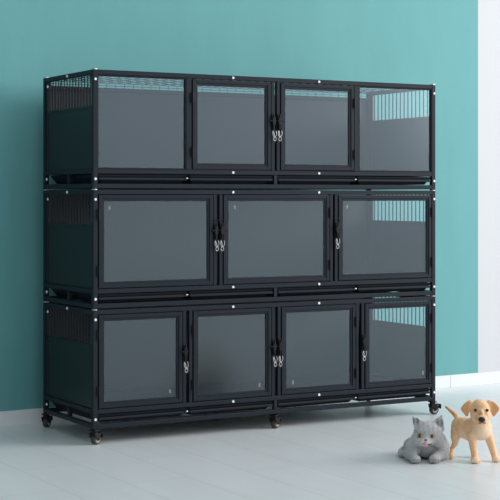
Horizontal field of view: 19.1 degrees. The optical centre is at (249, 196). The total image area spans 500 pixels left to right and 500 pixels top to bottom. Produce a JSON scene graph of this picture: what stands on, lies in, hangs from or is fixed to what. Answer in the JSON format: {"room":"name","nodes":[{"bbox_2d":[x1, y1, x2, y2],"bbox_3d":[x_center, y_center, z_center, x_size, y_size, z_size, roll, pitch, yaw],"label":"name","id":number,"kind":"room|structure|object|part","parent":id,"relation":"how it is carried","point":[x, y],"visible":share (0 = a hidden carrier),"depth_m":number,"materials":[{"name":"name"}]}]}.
{"room":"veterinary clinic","nodes":[
{"label":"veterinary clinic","id":0,"kind":"room"},
{"bbox_2d":[0,0,499,410],"bbox_3d":[-0.746,-0.549,7.095,9.400,3.200,0.100,0,0,-32],"label":"wall","id":1,"kind":"structure","parent":0,"point":[453,46],"depth_m":7.64,"materials":[{"name":"teal paint"}]},
{"bbox_2d":[0,371,499,425],"bbox_3d":[-0.716,1.017,7.047,9.398,0.068,0.012,0,0,-32],"label":"baseboard","id":2,"kind":"structure","parent":1,"relation":"attached to","point":[25,416],"depth_m":8.12,"materials":[{"name":"white painted wood"}]},
{"bbox_2d":[0,383,499,499],"bbox_3d":[1.730,1.081,3.087,12.000,0.060,10.100,0,0,-30],"label":"floor","id":3,"kind":"structure","parent":0,"point":[351,453],"depth_m":5.93,"materials":[{"name":"grey wood"}]},
{"bbox_2d":[41,68,440,444],"bbox_3d":[-0.018,0.254,6.970,1.841,1.595,0.609,0,0,-30],"label":"cage","id":4,"kind":"object","parent":3,"relation":"on","point":[120,352],"visible":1,"depth_m":6.95,"materials":[{"name":"black metal"}]},
{"bbox_3d":[-0.930,-0.286,6.757,0.021,0.507,0.021,0,0,-30],"label":"corner post","id":5,"kind":"part","parent":4,"relation":"part of","materials":[{"name":"black metal"}]},
{"bbox_3d":[-0.930,0.224,6.757,0.021,0.507,0.021,0,0,-30],"label":"corner post","id":6,"kind":"part","parent":4,"relation":"part of","materials":[{"name":"black metal"}]},
{"bbox_3d":[-0.930,0.734,6.757,0.021,0.507,0.021,0,0,-30],"label":"corner post","id":7,"kind":"part","parent":4,"relation":"part of","materials":[{"name":"black metal"}]},
{"bbox_3d":[-0.794,-0.319,6.520,0.011,0.400,0.524,0,0,-30],"label":"panel","id":8,"kind":"part","parent":4,"relation":"part of","materials":[{"name":"black metal"}]},
{"bbox_3d":[-0.794,0.191,6.520,0.011,0.400,0.524,0,0,-30],"label":"panel","id":9,"kind":"part","parent":4,"relation":"part of","materials":[{"name":"black metal"}]},
{"bbox_3d":[-0.794,0.701,6.520,0.011,0.400,0.524,0,0,-30],"label":"panel","id":10,"kind":"part","parent":4,"relation":"part of","materials":[{"name":"black metal"}]},
{"bbox_2d":[50,75,90,110],"bbox_3d":[-0.791,-0.452,6.514,0.006,0.137,0.458,0,0,-30],"label":"grille","id":11,"kind":"object","parent":4,"relation":"attached to","point":[61,77],"depth_m":6.51,"materials":[{"name":"black metal"}]},
{"bbox_2d":[50,194,90,224],"bbox_3d":[-0.791,0.059,6.514,0.006,0.137,0.458,0,0,-30],"label":"grille","id":12,"kind":"object","parent":4,"relation":"attached to","point":[53,223],"depth_m":6.51,"materials":[{"name":"black metal"}]},
{"bbox_2d":[50,308,90,344],"bbox_3d":[-0.791,0.569,6.514,0.006,0.137,0.458,0,0,-30],"label":"grille","id":13,"kind":"object","parent":4,"relation":"attached to","point":[55,340],"depth_m":6.51,"materials":[{"name":"black metal"}]},
{"bbox_3d":[-0.659,-0.286,6.283,0.021,0.507,0.021,0,0,-30],"label":"corner post","id":14,"kind":"part","parent":4,"relation":"part of","materials":[{"name":"black metal"}]},
{"bbox_3d":[-0.659,0.224,6.283,0.021,0.507,0.021,0,0,-30],"label":"corner post","id":15,"kind":"part","parent":4,"relation":"part of","materials":[{"name":"black metal"}]},
{"bbox_3d":[-0.659,0.734,6.283,0.021,0.507,0.021,0,0,-30],"label":"corner post","id":16,"kind":"part","parent":4,"relation":"part of","materials":[{"name":"black metal"}]},
{"bbox_2d":[51,174,187,183],"bbox_3d":[-0.589,-0.077,6.617,0.427,0.038,0.541,0,0,-30],"label":"tray","id":17,"kind":"object","parent":4,"relation":"on","point":[63,178],"depth_m":6.44,"materials":[{"name":"black metal"}]},
{"bbox_2d":[51,288,187,302],"bbox_3d":[-0.589,0.433,6.617,0.427,0.038,0.541,0,0,-30],"label":"tray","id":18,"kind":"object","parent":4,"relation":"on","point":[64,295],"depth_m":6.42,"materials":[{"name":"black metal"}]},
{"bbox_2d":[51,401,187,422],"bbox_3d":[-0.589,0.943,6.617,0.427,0.038,0.541,0,0,-30],"label":"tray","id":19,"kind":"object","parent":4,"relation":"on","point":[113,414],"depth_m":6.42,"materials":[{"name":"black metal"}]},
{"bbox_3d":[-0.472,0.700,6.387,0.397,0.396,0.019,0,0,-30],"label":"door","id":20,"kind":"part","parent":4,"relation":"part of","materials":[{"name":"grey glass"}]},
{"bbox_3d":[-0.406,0.191,6.424,0.549,0.396,0.019,0,0,-30],"label":"door","id":21,"kind":"part","parent":4,"relation":"part of","materials":[{"name":"grey glass"}]},
{"bbox_3d":[-0.158,-0.305,7.196,1.754,0.372,0.004,0,0,-30],"label":"panel","id":22,"kind":"part","parent":4,"relation":"part of","materials":[{"name":"black metal"}]},
{"bbox_3d":[-0.158,0.191,7.196,1.754,0.400,0.004,0,0,-30],"label":"panel","id":23,"kind":"part","parent":4,"relation":"part of","materials":[{"name":"grey glass"}]},
{"bbox_3d":[-0.158,0.701,7.196,1.754,0.400,0.004,0,0,-30],"label":"panel","id":24,"kind":"part","parent":4,"relation":"part of","materials":[{"name":"grey glass"}]},
{"bbox_2d":[180,175,272,183],"bbox_3d":[-0.213,-0.077,6.836,0.427,0.038,0.534,0,0,-30],"label":"tray","id":25,"kind":"object","parent":4,"relation":"on","point":[188,179],"depth_m":6.60,"materials":[{"name":"black plastic"}]},
{"bbox_2d":[182,288,272,298],"bbox_3d":[-0.213,0.433,6.836,0.427,0.038,0.534,0,0,-30],"label":"tray","id":26,"kind":"object","parent":4,"relation":"on","point":[189,293],"depth_m":6.61,"materials":[{"name":"black plastic"}]},
{"bbox_2d":[185,401,272,414],"bbox_3d":[-0.213,0.943,6.836,0.427,0.038,0.534,0,0,-30],"label":"tray","id":27,"kind":"object","parent":4,"relation":"on","point":[191,407],"depth_m":6.60,"materials":[{"name":"black plastic"}]},
{"bbox_3d":[-0.080,0.700,6.611,0.397,0.396,0.019,0,0,-30],"label":"door","id":28,"kind":"part","parent":4,"relation":"part of","materials":[{"name":"grey glass"}]},
{"bbox_3d":[-0.083,-0.320,6.609,0.398,0.396,0.019,0,0,-30],"label":"door","id":29,"kind":"part","parent":4,"relation":"part of","materials":[{"name":"black metal"}]},
{"bbox_3d":[-0.024,-0.288,6.960,1.795,0.504,0.565,0,0,-30],"label":"tier frame","id":30,"kind":"part","parent":4,"relation":"part of","materials":[{"name":"black metal"}]},
{"bbox_3d":[-0.024,0.222,6.960,1.795,0.504,0.565,0,0,-30],"label":"tier frame","id":31,"kind":"part","parent":4,"relation":"part of","materials":[{"name":"black metal"}]},
{"bbox_3d":[-0.024,0.732,6.960,1.795,0.504,0.565,0,0,-30],"label":"tier frame","id":32,"kind":"part","parent":4,"relation":"part of","materials":[{"name":"black metal"}]},
{"bbox_3d":[-0.025,0.400,6.963,1.752,0.005,0.528,0,0,-30],"label":"floor panel","id":33,"kind":"part","parent":4,"relation":"part of","materials":[{"name":"black metal"}]},
{"bbox_3d":[-0.025,0.910,6.963,1.752,0.005,0.528,0,0,-30],"label":"floor panel","id":34,"kind":"part","parent":4,"relation":"part of","materials":[{"name":"black metal"}]},
{"bbox_3d":[0.121,0.191,6.726,0.558,0.396,0.019,0,0,-30],"label":"door","id":35,"kind":"part","parent":4,"relation":"part of","materials":[{"name":"grey glass"}]},
{"bbox_2d":[266,176,356,184],"bbox_3d":[0.181,-0.077,7.057,0.427,0.038,0.541,0,0,-30],"label":"tray","id":36,"kind":"object","parent":4,"relation":"on","point":[276,180],"depth_m":6.83,"materials":[{"name":"black metal"}]},
{"bbox_2d":[268,285,356,295],"bbox_3d":[0.181,0.433,7.057,0.427,0.038,0.541,0,0,-30],"label":"tray","id":37,"kind":"object","parent":4,"relation":"on","point":[277,290],"depth_m":6.83,"materials":[{"name":"black metal"}]},
{"bbox_2d":[271,394,356,407],"bbox_3d":[0.181,0.943,7.057,0.427,0.038,0.541,0,0,-30],"label":"tray","id":38,"kind":"object","parent":4,"relation":"on","point":[279,400],"depth_m":6.83,"materials":[{"name":"black metal"}]},
{"bbox_3d":[0.309,-0.320,6.833,0.398,0.396,0.019,0,0,-30],"label":"door","id":39,"kind":"part","parent":4,"relation":"part of","materials":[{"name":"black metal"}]},
{"bbox_3d":[0.315,0.700,6.836,0.402,0.396,0.019,0,0,-30],"label":"door","id":40,"kind":"part","parent":4,"relation":"part of","materials":[{"name":"grey glass"}]},
{"bbox_3d":[0.612,-0.286,7.637,0.021,0.507,0.021,0,0,-30],"label":"corner post","id":41,"kind":"part","parent":4,"relation":"part of","materials":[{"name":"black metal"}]},
{"bbox_3d":[0.612,0.224,7.637,0.021,0.507,0.021,0,0,-30],"label":"corner post","id":42,"kind":"part","parent":4,"relation":"part of","materials":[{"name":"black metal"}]},
{"bbox_3d":[0.639,0.191,7.022,0.533,0.396,0.019,0,0,-30],"label":"door","id":43,"kind":"part","parent":4,"relation":"part of","materials":[{"name":"grey glass"}]},
{"bbox_2d":[341,176,430,184],"bbox_3d":[0.557,-0.077,7.276,0.427,0.038,0.534,0,0,-30],"label":"tray","id":44,"kind":"object","parent":4,"relation":"on","point":[356,180],"depth_m":7.05,"materials":[{"name":"black plastic"}]},
{"bbox_2d":[351,282,430,292],"bbox_3d":[0.557,0.433,7.276,0.427,0.038,0.534,0,0,-30],"label":"tray","id":45,"kind":"object","parent":4,"relation":"on","point":[357,287],"depth_m":7.05,"materials":[{"name":"black plastic"}]},
{"bbox_2d":[354,388,430,400],"bbox_3d":[0.557,0.943,7.276,0.427,0.038,0.534,0,0,-30],"label":"tray","id":46,"kind":"object","parent":4,"relation":"on","point":[360,394],"depth_m":7.05,"materials":[{"name":"black plastic"}]},
{"bbox_3d":[0.747,0.191,7.400,0.011,0.400,0.524,0,0,-30],"label":"panel","id":47,"kind":"part","parent":4,"relation":"part of","materials":[{"name":"black metal"}]},
{"bbox_3d":[0.704,0.700,7.059,0.384,0.396,0.019,0,0,-30],"label":"door","id":48,"kind":"part","parent":4,"relation":"part of","materials":[{"name":"grey glass"}]},
{"bbox_3d":[0.747,-0.319,7.400,0.011,0.400,0.524,0,0,-30],"label":"panel","id":49,"kind":"part","parent":4,"relation":"part of","materials":[{"name":"black metal"}]},
{"bbox_2d":[374,201,423,220],"bbox_3d":[0.750,0.059,7.395,0.006,0.137,0.458,0,0,-30],"label":"grille","id":50,"kind":"object","parent":4,"relation":"attached to","point":[374,201],"depth_m":7.39,"materials":[{"name":"black metal"}]},
{"bbox_2d":[374,297,423,325],"bbox_3d":[0.750,0.569,7.395,0.006,0.137,0.458,0,0,-30],"label":"grille","id":51,"kind":"object","parent":4,"relation":"attached to","point":[378,322],"depth_m":7.42,"materials":[{"name":"black metal"}]},
{"bbox_3d":[0.747,0.701,7.400,0.011,0.400,0.524,0,0,-30],"label":"panel","id":52,"kind":"part","parent":4,"relation":"part of","materials":[{"name":"grey glass"}]},
{"bbox_2d":[374,90,427,120],"bbox_3d":[0.750,-0.452,7.395,0.006,0.137,0.458,0,0,-30],"label":"grille","id":53,"kind":"object","parent":4,"relation":"attached to","point":[415,118],"depth_m":7.37,"materials":[{"name":"black metal"}]},
{"bbox_3d":[0.882,-0.286,7.164,0.021,0.507,0.021,0,0,-30],"label":"corner post","id":54,"kind":"part","parent":4,"relation":"part of","materials":[{"name":"black metal"}]},
{"bbox_3d":[0.882,0.224,7.164,0.021,0.507,0.021,0,0,-30],"label":"corner post","id":55,"kind":"part","parent":4,"relation":"part of","materials":[{"name":"black metal"}]},
{"bbox_3d":[0.882,0.734,7.164,0.021,0.507,0.021,0,0,-30],"label":"corner post","id":56,"kind":"part","parent":4,"relation":"part of","materials":[{"name":"black metal"}]},
{"bbox_2d":[398,415,449,462],"bbox_3d":[0.709,0.961,5.961,0.212,0.182,0.287,0,0,-12],"label":"cat","id":57,"kind":"object","parent":3,"relation":"on","point":[427,440],"visible":1,"depth_m":5.88},
{"bbox_2d":[445,399,499,462],"bbox_3d":[0.874,0.925,5.920,0.153,0.250,0.276,0,0,-37],"label":"puppy","id":58,"kind":"object","parent":3,"relation":"on","point":[477,427],"visible":1,"depth_m":5.86}
]}

